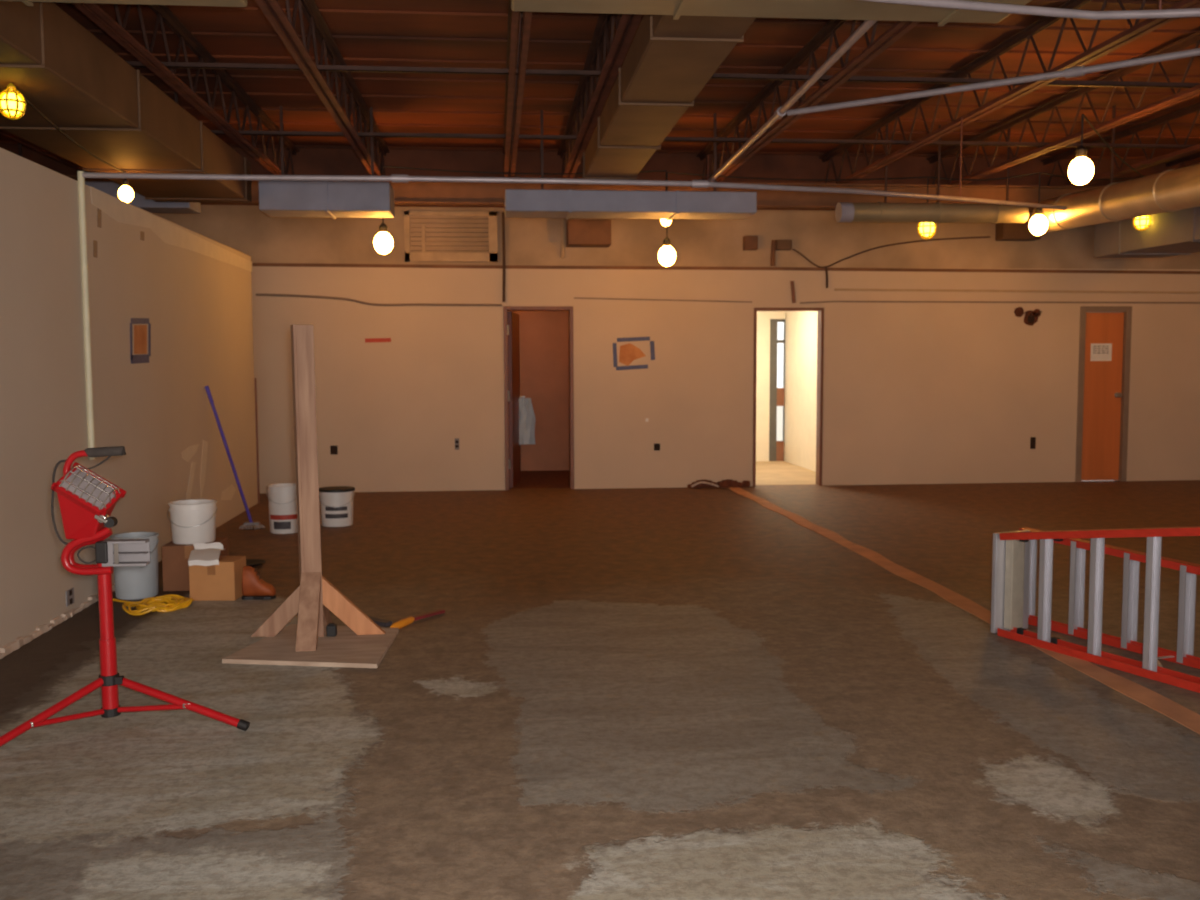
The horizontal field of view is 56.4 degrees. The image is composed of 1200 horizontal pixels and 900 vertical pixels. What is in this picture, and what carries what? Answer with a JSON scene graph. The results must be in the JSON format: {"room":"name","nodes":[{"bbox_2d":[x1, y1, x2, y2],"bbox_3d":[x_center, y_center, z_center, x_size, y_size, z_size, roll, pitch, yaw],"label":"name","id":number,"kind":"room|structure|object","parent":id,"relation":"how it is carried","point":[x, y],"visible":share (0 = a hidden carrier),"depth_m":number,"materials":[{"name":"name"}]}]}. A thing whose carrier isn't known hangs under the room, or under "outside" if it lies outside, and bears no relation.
{"room":"building under renovation","nodes":[
{"label":"building under renovation","id":0,"kind":"room"},
{"bbox_2d":[0,148,257,647],"bbox_3d":[-2.920,-0.127,4.063,0.130,2.539,15.030,-1,5,-5],"label":"wall","id":1,"kind":"structure","parent":0,"point":[197,306],"depth_m":7.03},
{"bbox_2d":[66,588,73,606],"bbox_3d":[-3.063,0.850,6.476,0.010,0.090,0.110,-1,5,-5],"label":"wall outlet","id":2,"kind":"object","parent":1,"relation":"attached to","point":[69,593],"visible":1,"depth_m":6.46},
{"bbox_2d":[77,171,95,459],"bbox_3d":[-3.094,-0.802,6.749,0.040,1.724,0.040,-1,5,-5],"label":"pipe","id":3,"kind":"object","parent":1,"relation":"attached to","point":[81,180],"visible":1,"depth_m":6.73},
{"bbox_2d":[93,240,96,257],"bbox_3d":[-3.136,-1.249,6.960,0.003,0.106,0.082,-1,5,-5],"label":"scuff mark","id":4,"kind":"object","parent":1,"relation":"attached to","point":[94,241],"visible":1,"depth_m":6.95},
{"bbox_2d":[97,208,100,227],"bbox_3d":[-3.146,-1.458,7.036,0.003,0.122,0.085,-1,5,-5],"label":"scuff mark","id":5,"kind":"object","parent":1,"relation":"attached to","point":[98,209],"visible":1,"depth_m":7.02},
{"bbox_2d":[130,318,150,363],"bbox_3d":[-3.212,-0.766,7.833,0.004,0.326,0.479,-1,5,-5],"label":"taped outline","id":6,"kind":"object","parent":1,"relation":"attached to","point":[140,331],"visible":1,"depth_m":7.83,"materials":[{"name":"orange paint"}]},
{"bbox_2d":[90,186,251,271],"bbox_3d":[-3.348,-1.710,9.181,0.002,0.184,4.620,-1,5,-5],"label":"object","id":7,"kind":"structure","parent":1,"relation":"attached to","point":[120,211],"depth_m":8.40,"materials":[{"name":"paint"}]},
{"bbox_2d":[182,440,235,499],"bbox_3d":[-3.379,0.208,9.742,0.002,0.626,1.799,-1,5,-5],"label":"smear","id":8,"kind":"object","parent":1,"relation":"attached to","point":[187,454],"visible":0.93,"depth_m":9.41,"materials":[{"name":"paint"}]},
{"bbox_2d":[254,378,259,502],"bbox_3d":[-3.558,-0.094,11.592,0.035,1.299,0.029,-1,5,-5],"label":"trim","id":9,"kind":"structure","parent":1,"relation":"attached to","point":[255,379],"depth_m":11.58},
{"bbox_2d":[507,311,569,470],"bbox_3d":[-0.982,-0.972,14.973,1.576,2.500,0.100,-1,5,-5],"label":"wall","id":10,"kind":"structure","parent":0,"point":[544,335],"depth_m":14.96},
{"bbox_2d":[0,480,1199,899],"bbox_3d":[1.794,1.045,5.124,16.500,0.001,16.074,-1,5,-5],"label":"floor","id":11,"kind":"structure","parent":0,"point":[681,693],"depth_m":4.50,"materials":[{"name":"concrete"}]},
{"bbox_2d":[0,584,114,658],"bbox_3d":[-2.901,1.061,4.830,0.042,0.050,6.027,-1,5,-5],"label":"crumbs","id":12,"kind":"object","parent":11,"relation":"on","point":[18,642],"visible":0.6,"depth_m":6.06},
{"bbox_2d":[0,446,249,746],"bbox_3d":[-1.881,0.544,4.513,0.952,1.129,0.986,-1,5,-5],"label":"work light","id":13,"kind":"object","parent":11,"relation":"on","point":[87,500],"visible":1,"depth_m":4.41,"materials":[{"name":"red metal"}]},
{"bbox_2d":[110,532,158,599],"bbox_3d":[-2.903,0.722,7.007,0.295,0.383,0.283,-1,5,-5],"label":"plastic bucket","id":14,"kind":"object","parent":11,"relation":"on","point":[131,582],"visible":0.58,"depth_m":6.92,"materials":[{"name":"plastic"}]},
{"bbox_2d":[113,594,193,615],"bbox_3d":[-2.718,0.923,6.662,0.549,0.050,0.424,0,4,-1],"label":"extension cord","id":15,"kind":"object","parent":11,"relation":"on","point":[174,602],"visible":1,"depth_m":6.62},
{"bbox_2d":[162,537,228,590],"bbox_3d":[-2.638,0.742,7.320,0.335,0.292,0.342,-1,5,-5],"label":"cardboard box","id":16,"kind":"object","parent":11,"relation":"on","point":[175,557],"visible":0.56,"depth_m":7.15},
{"bbox_2d":[167,499,217,543],"bbox_3d":[-2.649,0.467,7.298,0.315,0.258,0.303,-1,5,-5],"label":"plastic bucket","id":17,"kind":"object","parent":16,"relation":"on","point":[192,520],"visible":1,"depth_m":7.19,"materials":[{"name":"plastic"}]},
{"bbox_2d":[189,555,245,600],"bbox_3d":[-2.371,0.794,6.958,0.280,0.242,0.222,0,4,2],"label":"cardboard box","id":18,"kind":"object","parent":11,"relation":"on","point":[223,581],"visible":0.72,"depth_m":6.85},
{"bbox_2d":[188,542,224,565],"bbox_3d":[-2.462,0.648,6.984,0.214,0.093,0.361,-1,5,-11],"label":"paper sheet","id":19,"kind":"object","parent":18,"relation":"on","point":[204,554],"visible":1,"depth_m":6.91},
{"bbox_2d":[205,386,264,529],"bbox_3d":[-3.173,0.066,9.734,0.470,1.261,0.170,-2,5,-23],"label":"mop","id":20,"kind":"object","parent":11,"relation":"on","point":[250,523],"visible":1,"depth_m":9.71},
{"bbox_2d":[246,559,265,566],"bbox_3d":[-2.549,0.810,8.048,0.297,0.041,0.260,3,6,37],"label":"pan","id":21,"kind":"object","parent":11,"relation":"on","point":[249,562],"visible":0.47,"depth_m":8.10,"materials":[{"name":"black metal"}]},
{"bbox_2d":[242,566,275,599],"bbox_3d":[-2.109,0.815,6.925,0.200,0.204,0.108,-1,5,-5],"label":"boot","id":22,"kind":"object","parent":11,"relation":"on","point":[254,587],"visible":1,"depth_m":6.89,"materials":[{"name":"brown leather"}]},
{"bbox_2d":[266,483,297,533],"bbox_3d":[-2.714,0.503,9.649,0.304,0.405,0.292,-1,5,-5],"label":"plastic bucket","id":23,"kind":"object","parent":11,"relation":"on","point":[282,497],"visible":0.77,"depth_m":9.53,"materials":[{"name":"plastic"}]},
{"bbox_2d":[222,325,398,667],"bbox_3d":[-1.450,0.186,5.699,0.771,1.645,0.872,0,4,0],"label":"timber post","id":24,"kind":"object","parent":11,"relation":"on","point":[362,643],"visible":0.98,"depth_m":5.77,"materials":[{"name":"brown wood"}]},
{"bbox_2d":[326,623,336,636],"bbox_3d":[-1.408,0.942,5.877,0.050,0.067,0.050,-1,5,-5],"label":"block","id":25,"kind":"object","parent":24,"relation":"on","point":[331,628],"visible":1,"depth_m":5.85,"materials":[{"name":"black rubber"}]},
{"bbox_2d":[319,486,354,526],"bbox_3d":[-2.360,0.506,10.048,0.326,0.334,0.320,-1,5,-5],"label":"plastic bucket","id":26,"kind":"object","parent":11,"relation":"on","point":[336,502],"visible":0.96,"depth_m":9.93,"materials":[{"name":"white plastic"}]},
{"bbox_2d":[368,616,391,626],"bbox_3d":[-1.363,0.941,6.374,0.118,0.034,0.558,-4,6,-38],"label":"saw","id":27,"kind":"object","parent":11,"relation":"on","point":[378,621],"visible":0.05,"depth_m":6.20,"materials":[{"name":"metal"}]},
{"bbox_2d":[390,609,444,628],"bbox_3d":[-1.028,0.945,6.279,0.058,0.044,0.487,2,5,26],"label":"bar","id":28,"kind":"object","parent":11,"relation":"on","point":[402,623],"visible":0.97,"depth_m":6.22,"materials":[{"name":"red metal"}]},
{"bbox_2d":[687,479,749,487],"bbox_3d":[1.376,0.389,12.911,0.738,0.090,0.132,-1,5,-5],"label":"cable","id":29,"kind":"object","parent":11,"relation":"on","point":[726,483],"visible":1,"depth_m":12.89,"materials":[{"name":"rubber"}]},
{"bbox_2d":[728,487,1199,733],"bbox_3d":[2.036,0.821,7.929,0.226,0.004,10.234,-1,5,-5],"label":"floor stripe","id":30,"kind":"object","parent":11,"relation":"on","point":[1156,701],"depth_m":6.37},
{"bbox_2d":[991,526,1199,692],"bbox_3d":[2.656,0.611,5.217,0.420,0.838,2.063,-2,5,-26],"label":"stepladder","id":31,"kind":"object","parent":11,"relation":"on","point":[1014,553],"visible":1,"depth_m":5.60,"materials":[{"name":"metal"}]},
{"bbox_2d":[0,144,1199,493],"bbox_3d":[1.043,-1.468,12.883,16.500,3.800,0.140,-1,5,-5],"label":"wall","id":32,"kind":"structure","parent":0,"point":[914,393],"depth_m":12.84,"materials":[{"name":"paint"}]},
{"bbox_2d":[330,446,337,453],"bbox_3d":[-2.979,0.000,12.543,0.080,0.100,0.010,-1,5,-5],"label":"wall outlet","id":33,"kind":"object","parent":32,"relation":"attached to","point":[333,449],"visible":1,"depth_m":12.54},
{"bbox_2d":[365,338,390,342],"bbox_3d":[-2.477,-1.225,12.499,0.287,0.050,0.003,-1,5,-5],"label":"tape strip","id":34,"kind":"object","parent":32,"relation":"attached to","point":[366,339],"visible":1,"depth_m":12.50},
{"bbox_2d":[256,293,501,305],"bbox_3d":[-2.442,-1.669,12.448,2.695,0.138,0.026,-1,5,-5],"label":"wire","id":35,"kind":"object","parent":32,"relation":"attached to","point":[257,294],"visible":1,"depth_m":12.44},
{"bbox_2d":[404,211,497,261],"bbox_3d":[-1.657,-2.377,12.476,1.031,0.555,0.047,-1,5,-5],"label":"louvres","id":36,"kind":"object","parent":32,"relation":"attached to","point":[429,236],"visible":1,"depth_m":12.47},
{"bbox_2d":[502,212,504,301],"bbox_3d":[-1.077,-2.157,12.529,0.037,0.997,0.032,-1,5,-5],"label":"conduit","id":37,"kind":"object","parent":32,"relation":"attached to","point":[503,215],"visible":1,"depth_m":12.51,"materials":[{"name":"metal"}]},
{"bbox_2d":[503,306,573,489],"bbox_3d":[-0.735,-0.621,13.175,0.786,2.079,0.969,-1,5,-5],"label":"door","id":38,"kind":"structure","parent":32,"relation":"in","point":[511,319],"depth_m":12.80,"materials":[{"name":"wood"}]},
{"bbox_2d":[519,398,534,444],"bbox_3d":[-0.900,-0.348,13.532,0.243,0.559,0.073,-1,5,-5],"label":"hanging bag","id":39,"kind":"object","parent":38,"relation":"hanging from","point":[526,412],"visible":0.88,"depth_m":13.52,"materials":[{"name":"white plastic"}]},
{"bbox_2d":[561,218,564,257],"bbox_3d":[-0.415,-2.435,12.569,0.040,0.555,0.038,1,5,17],"label":"conduit","id":40,"kind":"object","parent":32,"relation":"attached to","point":[562,219],"visible":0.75,"depth_m":12.56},
{"bbox_2d":[566,219,610,246],"bbox_3d":[-0.128,-2.412,12.483,0.479,0.272,0.328,-1,5,-5],"label":"junction box","id":41,"kind":"object","parent":32,"relation":"attached to","point":[579,232],"visible":0.99,"depth_m":12.33,"materials":[{"name":"brown metal"}]},
{"bbox_2d":[613,337,654,369],"bbox_3d":[0.387,-1.101,12.779,0.490,0.385,0.004,-1,5,-5],"label":"taped outline","id":42,"kind":"object","parent":32,"relation":"attached to","point":[629,352],"visible":1,"depth_m":12.77,"materials":[{"name":"orange paint"}]},
{"bbox_2d":[574,297,751,302],"bbox_3d":[0.725,-1.708,12.756,2.047,0.059,0.012,-1,5,-5],"label":"trim","id":43,"kind":"structure","parent":32,"relation":"attached to","point":[574,297],"depth_m":12.75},
{"bbox_2d":[252,263,1199,273],"bbox_3d":[1.899,-2.075,12.834,11.534,0.087,0.020,-1,5,-5],"label":"trim","id":44,"kind":"structure","parent":32,"relation":"attached to","point":[253,264],"depth_m":12.77,"materials":[{"name":"brown metal"}]},
{"bbox_2d":[743,236,757,250],"bbox_3d":[1.714,-2.358,12.761,0.152,0.157,0.128,-1,5,-5],"label":"junction box","id":45,"kind":"object","parent":32,"relation":"attached to","point":[750,243],"visible":1,"depth_m":12.70,"materials":[{"name":"brown metal"}]},
{"bbox_2d":[771,240,775,265],"bbox_3d":[1.984,-2.253,12.809,0.062,0.296,0.056,-3,5,-28],"label":"conduit","id":46,"kind":"object","parent":32,"relation":"attached to","point":[773,242],"visible":1,"depth_m":12.79,"materials":[{"name":"brown metal"}]},
{"bbox_2d":[776,240,791,250],"bbox_3d":[2.095,-2.342,12.799,0.176,0.112,0.128,-1,5,-5],"label":"junction box","id":47,"kind":"object","parent":32,"relation":"attached to","point":[785,245],"visible":1,"depth_m":12.74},
{"bbox_2d":[753,308,823,486],"bbox_3d":[2.175,-0.615,13.047,0.821,2.065,0.158,-1,5,-5],"label":"door frame","id":48,"kind":"structure","parent":32,"relation":"in","point":[820,327],"depth_m":12.99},
{"bbox_2d":[790,281,795,302],"bbox_3d":[2.219,-1.817,12.875,0.070,0.255,0.044,-1,5,-5],"label":"conduit","id":49,"kind":"object","parent":32,"relation":"attached to","point":[791,282],"visible":1,"depth_m":12.86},
{"bbox_2d":[793,236,989,267],"bbox_3d":[3.372,-2.287,12.937,2.343,0.376,0.018,-1,5,-5],"label":"wire","id":50,"kind":"object","parent":32,"relation":"attached to","point":[983,236],"visible":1,"depth_m":12.92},
{"bbox_2d":[800,301,1199,303],"bbox_3d":[4.982,-1.733,13.155,5.379,0.038,0.012,-1,5,-5],"label":"trim","id":51,"kind":"structure","parent":32,"relation":"attached to","point":[814,301],"depth_m":13.11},
{"bbox_2d":[835,288,1199,293],"bbox_3d":[5.183,-1.865,13.160,4.961,0.056,0.018,-1,5,-5],"label":"trim","id":52,"kind":"structure","parent":32,"relation":"attached to","point":[836,289],"depth_m":13.13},
{"bbox_2d":[995,221,1040,240],"bbox_3d":[4.852,-2.539,12.992,0.452,0.203,0.228,-1,5,-5],"label":"junction box","id":53,"kind":"object","parent":32,"relation":"attached to","point":[1004,231],"visible":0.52,"depth_m":12.88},
{"bbox_2d":[1014,307,1041,325],"bbox_3d":[5.032,-1.570,13.152,0.332,0.223,0.060,-1,5,-5],"label":"stain","id":54,"kind":"object","parent":32,"relation":"attached to","point":[1031,317],"depth_m":13.18,"materials":[{"name":"brown paint"}]},
{"bbox_2d":[1030,437,1035,448],"bbox_3d":[5.143,-0.083,13.300,0.065,0.140,0.010,-1,5,-5],"label":"wall outlet","id":55,"kind":"object","parent":32,"relation":"attached to","point":[1032,439],"visible":1,"depth_m":13.30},
{"bbox_2d":[1075,306,1131,481],"bbox_3d":[5.990,-0.665,13.384,0.635,2.084,0.192,-1,5,-5],"label":"door","id":56,"kind":"structure","parent":32,"relation":"in","point":[1103,386],"depth_m":13.36,"materials":[{"name":"orange wood"}]},
{"bbox_2d":[1090,343,1111,360],"bbox_3d":[5.964,-1.163,13.326,0.262,0.208,0.005,-1,5,-5],"label":"paper notice","id":57,"kind":"object","parent":56,"relation":"attached to","point":[1099,351],"visible":1,"depth_m":13.32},
{"bbox_2d":[0,0,1199,159],"bbox_3d":[1.779,-2.795,4.822,16.500,0.136,16.074,-1,5,-5],"label":"ceiling","id":58,"kind":"structure","parent":0,"point":[396,33],"depth_m":9.17,"materials":[{"name":"wood"}]},
{"bbox_2d":[18,143,200,212],"bbox_3d":[-4.831,-2.730,10.666,1.876,0.901,0.424,-1,5,-5],"label":"air duct","id":59,"kind":"object","parent":58,"relation":"hanging from","point":[110,188],"visible":0.23,"depth_m":10.56,"materials":[{"name":"metal"}]},
{"bbox_2d":[0,0,246,6],"bbox_3d":[-3.688,-2.296,4.425,4.329,0.797,0.644,-1,5,-5],"label":"air duct","id":60,"kind":"object","parent":58,"relation":"hanging from","point":[223,3],"visible":1,"depth_m":4.88,"materials":[{"name":"metal"}]},
{"bbox_2d":[0,1,251,202],"bbox_3d":[-3.346,-2.480,7.473,0.874,0.911,5.355,-1,5,-5],"label":"air duct","id":61,"kind":"object","parent":58,"relation":"hanging from","point":[105,104],"visible":0.91,"depth_m":6.90,"materials":[{"name":"metal"}]},
{"bbox_2d":[16,89,125,172],"bbox_3d":[-3.322,-1.966,7.140,0.014,0.062,2.716,-1,5,-11],"label":"cable","id":62,"kind":"object","parent":61,"relation":"attached to","point":[26,100],"visible":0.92,"depth_m":6.87,"materials":[{"name":"black rubber"}]},
{"bbox_2d":[0,83,26,119],"bbox_3d":[-3.055,-1.810,5.817,0.139,0.184,0.139,-1,5,-5],"label":"string light","id":63,"kind":"object","parent":62,"relation":"hanging from","point":[11,103],"visible":1,"depth_m":5.79,"materials":[{"name":"yellow plastic"}]},
{"bbox_2d":[6,83,15,90],"bbox_3d":[-3.055,-1.877,5.812,0.044,0.050,0.044,-1,5,-5],"label":"socket","id":64,"kind":"object","parent":63,"relation":"attached to","point":[10,87],"depth_m":5.79,"materials":[{"name":"yellow plastic"}]},
{"bbox_2d":[118,171,133,201],"bbox_3d":[-3.588,-1.991,8.473,0.110,0.233,0.110,-1,5,-5],"label":"string light","id":65,"kind":"object","parent":62,"relation":"hanging from","point":[125,193],"visible":0.84,"depth_m":8.44,"materials":[{"name":"white glass"}]},
{"bbox_2d":[122,179,128,185],"bbox_3d":[-3.588,-2.025,8.470,0.048,0.055,0.048,-1,5,-5],"label":"socket","id":66,"kind":"object","parent":65,"relation":"attached to","point":[125,182],"depth_m":8.45,"materials":[{"name":"plastic"}]},
{"bbox_2d":[258,106,394,218],"bbox_3d":[-2.513,-2.667,10.335,1.164,0.992,0.524,-1,5,-5],"label":"air duct","id":67,"kind":"object","parent":58,"relation":"hanging from","point":[349,199],"visible":0.97,"depth_m":10.13,"materials":[{"name":"metal"}]},
{"bbox_2d":[505,110,756,220],"bbox_3d":[0.276,-2.704,10.594,2.351,0.981,0.524,-1,5,-5],"label":"air duct","id":68,"kind":"object","parent":58,"relation":"hanging from","point":[519,203],"visible":1,"depth_m":10.41,"materials":[{"name":"metal"}]},
{"bbox_2d":[583,15,756,179],"bbox_3d":[0.311,-2.606,7.667,0.485,0.717,5.132,-1,5,-5],"label":"air duct","id":69,"kind":"object","parent":58,"relation":"hanging from","point":[668,62],"visible":0.82,"depth_m":6.76,"materials":[{"name":"metal"}]},
{"bbox_2d":[511,0,1030,25],"bbox_3d":[0.760,-2.343,4.802,2.274,0.797,0.644,-1,5,-5],"label":"air duct","id":70,"kind":"object","parent":58,"relation":"hanging from","point":[804,9],"visible":0.94,"depth_m":5.00,"materials":[{"name":"metal"}]},
{"bbox_2d":[835,124,1028,223],"bbox_3d":[3.339,-2.764,11.227,1.973,0.983,0.206,-1,5,-8],"label":"duct","id":71,"kind":"object","parent":58,"relation":"hanging from","point":[879,212],"visible":0.94,"depth_m":11.19,"materials":[{"name":"metal"}]},
{"bbox_2d":[1032,106,1199,232],"bbox_3d":[4.945,-2.460,8.665,0.363,1.201,5.950,-1,5,-6],"label":"duct","id":72,"kind":"object","parent":58,"relation":"hanging from","point":[1173,190],"visible":0.91,"depth_m":10.00,"materials":[{"name":"metal"}]},
{"bbox_2d":[1094,206,1199,257],"bbox_3d":[6.456,-2.375,7.591,0.824,1.213,10.234,-1,5,-5],"label":"air duct","id":73,"kind":"object","parent":58,"relation":"hanging from","point":[1168,234],"visible":0.89,"depth_m":11.71,"materials":[{"name":"metal"}]},
{"bbox_2d":[509,461,815,488],"bbox_3d":[0.552,0.318,14.758,4.561,0.050,3.398,-1,5,-5],"label":"floor","id":74,"kind":"structure","parent":0,"point":[767,472],"depth_m":14.14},
{"bbox_2d":[756,311,785,460],"bbox_3d":[1.191,-1.074,16.169,2.995,2.500,0.100,-1,5,-5],"label":"wall","id":75,"kind":"structure","parent":0,"point":[763,317],"depth_m":16.24,"materials":[{"name":"beige paint"}]},
{"bbox_2d":[769,319,784,460],"bbox_3d":[2.568,-0.870,16.305,0.222,2.060,0.080,-1,5,-5],"label":"door","id":76,"kind":"structure","parent":75,"relation":"in","point":[777,326],"depth_m":16.28,"materials":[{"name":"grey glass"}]},
{"bbox_2d":[707,20,877,181],"bbox_3d":[1.176,-2.387,7.804,0.066,0.292,5.173,-1,5,-4],"label":"pipe","id":77,"kind":"object","parent":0,"point":[866,25],"visible":0.75,"depth_m":6.86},
{"bbox_2d":[787,48,1199,115],"bbox_3d":[2.331,-2.306,6.694,2.644,0.289,0.103,3,6,37],"label":"pipe","id":78,"kind":"object","parent":77,"relation":"attached to","point":[1077,71],"visible":0.99,"depth_m":6.63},
{"bbox_2d":[784,311,817,471],"bbox_3d":[2.876,-0.971,14.775,0.100,2.500,3.198,-1,5,-5],"label":"wall","id":79,"kind":"structure","parent":0,"point":[800,345],"depth_m":15.44,"materials":[{"name":"beige paint"}]},
{"bbox_3d":[-6.502,-0.757,4.202,0.150,3.800,16.074,-1,5,-5],"label":"wall","id":80,"kind":"structure","parent":0,"visible":0},
{"bbox_2d":[65,175,1101,210],"bbox_3d":[1.115,-2.724,11.965,16.480,0.248,0.160,-1,5,-5],"label":"cross beam","id":81,"kind":"structure","parent":80,"relation":"attached to","point":[410,193],"depth_m":12.01,"materials":[{"name":"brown metal"}]},
{"bbox_2d":[0,129,91,171],"bbox_3d":[-4.435,-2.426,4.192,0.110,0.414,15.902,-1,5,-5],"label":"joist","id":82,"kind":"object","parent":81,"relation":"on","point":[3,132],"visible":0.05,"depth_m":9.95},
{"bbox_2d":[72,3,299,174],"bbox_3d":[-2.593,-2.446,4.363,0.110,0.414,15.902,-1,5,-5],"label":"joist","id":83,"kind":"object","parent":81,"relation":"on","point":[117,31],"visible":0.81,"depth_m":8.08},
{"bbox_2d":[255,0,389,175],"bbox_3d":[-1.625,-2.457,4.454,0.110,0.414,15.902,-1,5,-5],"label":"joist","id":84,"kind":"object","parent":81,"relation":"on","point":[282,24],"visible":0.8,"depth_m":7.95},
{"bbox_2d":[503,0,531,176],"bbox_3d":[-0.284,-2.472,4.579,0.110,0.414,15.902,-1,5,-5],"label":"joist","id":85,"kind":"object","parent":81,"relation":"on","point":[519,22],"visible":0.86,"depth_m":7.81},
{"bbox_2d":[382,166,666,174],"bbox_3d":[-0.715,-2.717,10.912,2.774,0.062,0.014,-1,5,-6],"label":"cable","id":86,"kind":"object","parent":85,"relation":"hanging from","point":[382,166],"visible":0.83,"depth_m":10.87,"materials":[{"name":"black rubber"}]},
{"bbox_2d":[374,167,392,253],"bbox_3d":[-2.091,-2.303,10.790,0.184,0.822,0.184,-1,5,-5],"label":"string light","id":87,"kind":"object","parent":86,"relation":"hanging from","point":[383,242],"visible":1,"depth_m":10.76,"materials":[{"name":"white glass"}]},
{"bbox_2d":[379,223,387,231],"bbox_3d":[-2.091,-2.145,10.802,0.081,0.092,0.081,-1,5,-5],"label":"socket","id":88,"kind":"object","parent":87,"relation":"attached to","point":[382,227],"depth_m":10.77,"materials":[{"name":"black rubber"}]},
{"bbox_2d":[658,172,675,265],"bbox_3d":[0.664,-2.287,11.101,0.176,0.924,0.176,-1,5,-5],"label":"string light","id":89,"kind":"object","parent":86,"relation":"hanging from","point":[666,255],"visible":0.98,"depth_m":11.08,"materials":[{"name":"white glass"}]},
{"bbox_2d":[663,237,670,245],"bbox_3d":[0.665,-2.068,11.118,0.077,0.088,0.077,-1,5,-5],"label":"socket","id":90,"kind":"object","parent":89,"relation":"attached to","point":[666,242],"depth_m":11.09,"materials":[{"name":"black rubber"}]},
{"bbox_2d":[126,61,1199,88],"bbox_3d":[1.503,-2.594,7.814,16.460,0.033,0.035,-1,5,-5],"label":"bridging angle","id":91,"kind":"object","parent":85,"relation":"attached to","point":[135,64],"visible":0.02,"depth_m":7.65,"materials":[{"name":"metal"}]},
{"bbox_2d":[557,13,642,177],"bbox_3d":[0.321,-2.479,4.635,0.110,0.414,15.902,-1,5,-5],"label":"joist","id":92,"kind":"object","parent":81,"relation":"on","point":[618,45],"visible":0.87,"depth_m":8.23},
{"bbox_2d":[696,19,920,181],"bbox_3d":[1.887,-2.496,4.781,0.110,0.414,15.902,-1,5,-5],"label":"joist","id":93,"kind":"object","parent":81,"relation":"on","point":[875,48],"visible":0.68,"depth_m":8.44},
{"bbox_2d":[210,130,1193,148],"bbox_3d":[1.297,-2.765,9.998,16.460,0.033,0.035,-1,5,-5],"label":"bridging angle","id":94,"kind":"object","parent":93,"relation":"attached to","point":[216,132],"visible":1,"depth_m":9.96,"materials":[{"name":"metal"}]},
{"bbox_2d":[859,0,1199,19],"bbox_3d":[1.569,-2.053,4.588,2.445,0.458,0.217,-1,5,-10],"label":"pipe","id":95,"kind":"object","parent":93,"relation":"hanging from","point":[952,4],"visible":1,"depth_m":4.73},
{"bbox_2d":[819,0,1199,183],"bbox_3d":[3.296,-2.512,4.912,0.110,0.414,15.902,-1,5,-5],"label":"joist","id":96,"kind":"object","parent":81,"relation":"on","point":[1134,32],"visible":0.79,"depth_m":8.37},
{"bbox_2d":[82,116,1066,209],"bbox_3d":[0.828,-2.129,7.844,8.105,0.810,1.259,-2,5,-25],"label":"pipe","id":97,"kind":"object","parent":96,"relation":"hanging from","point":[395,178],"visible":1,"depth_m":6.93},
{"bbox_2d":[926,30,1199,184],"bbox_3d":[4.550,-2.526,5.029,0.110,0.414,15.902,-1,5,-5],"label":"joist","id":98,"kind":"object","parent":81,"relation":"on","point":[1194,38],"visible":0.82,"depth_m":9.67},
{"bbox_2d":[1040,102,1199,185],"bbox_3d":[5.919,-2.541,5.157,0.110,0.414,15.902,-1,5,-5],"label":"joist","id":99,"kind":"object","parent":81,"relation":"on","point":[1195,107],"visible":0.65,"depth_m":11.06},
{"bbox_2d":[666,114,1143,180],"bbox_3d":[3.251,-2.664,10.039,4.953,0.062,2.945,-1,5,-5],"label":"cable","id":100,"kind":"object","parent":99,"relation":"hanging from","point":[1083,115],"visible":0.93,"depth_m":11.32,"materials":[{"name":"black rubber"}]},
{"bbox_2d":[661,174,670,225],"bbox_3d":[0.659,-2.496,11.184,0.110,0.520,0.110,-1,5,-5],"label":"string light","id":101,"kind":"object","parent":100,"relation":"hanging from","point":[663,221],"visible":0.44,"depth_m":11.17,"materials":[{"name":"white glass"}]},
{"bbox_2d":[917,178,936,238],"bbox_3d":[3.373,-2.484,11.541,0.203,0.620,0.203,-1,5,-5],"label":"string light","id":102,"kind":"object","parent":100,"relation":"hanging from","point":[926,229],"visible":0.63,"depth_m":11.51,"materials":[{"name":"yellow plastic"}]},
{"bbox_2d":[1029,174,1047,234],"bbox_3d":[4.425,-2.473,11.289,0.180,0.612,0.180,-1,5,-5],"label":"string light","id":103,"kind":"object","parent":100,"relation":"hanging from","point":[1038,225],"visible":0.91,"depth_m":11.26,"materials":[{"name":"white glass"}]},
{"bbox_2d":[1035,208,1042,214],"bbox_3d":[4.425,-2.414,11.293,0.079,0.090,0.079,-1,5,-5],"label":"socket","id":104,"kind":"object","parent":103,"relation":"attached to","point":[1038,211],"depth_m":11.26,"materials":[{"name":"black rubber"}]},
{"bbox_2d":[1068,116,1093,184],"bbox_3d":[3.711,-2.307,8.631,0.184,0.521,0.184,-1,5,-5],"label":"string light","id":105,"kind":"object","parent":100,"relation":"hanging from","point":[1081,169],"visible":1,"depth_m":8.59,"materials":[{"name":"white glass"}]},
{"bbox_2d":[1076,145,1086,157],"bbox_3d":[3.711,-2.300,8.632,0.081,0.092,0.081,-1,5,-5],"label":"socket","id":106,"kind":"object","parent":105,"relation":"attached to","point":[1081,152],"depth_m":8.60,"materials":[{"name":"plastic"}]},
{"bbox_2d":[1133,215,1151,230],"bbox_3d":[5.593,-2.533,11.545,0.178,0.542,0.178,-1,5,-5],"label":"string light","id":107,"kind":"object","parent":100,"relation":"hanging from","point":[1139,222],"visible":0.66,"depth_m":11.51,"materials":[{"name":"yellow plastic"}]},
{"bbox_2d":[1164,152,1199,168],"bbox_3d":[7.413,-2.558,5.296,0.110,0.414,15.902,-1,5,-5],"label":"joist","id":108,"kind":"object","parent":81,"relation":"on","point":[1180,160],"visible":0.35,"depth_m":12.85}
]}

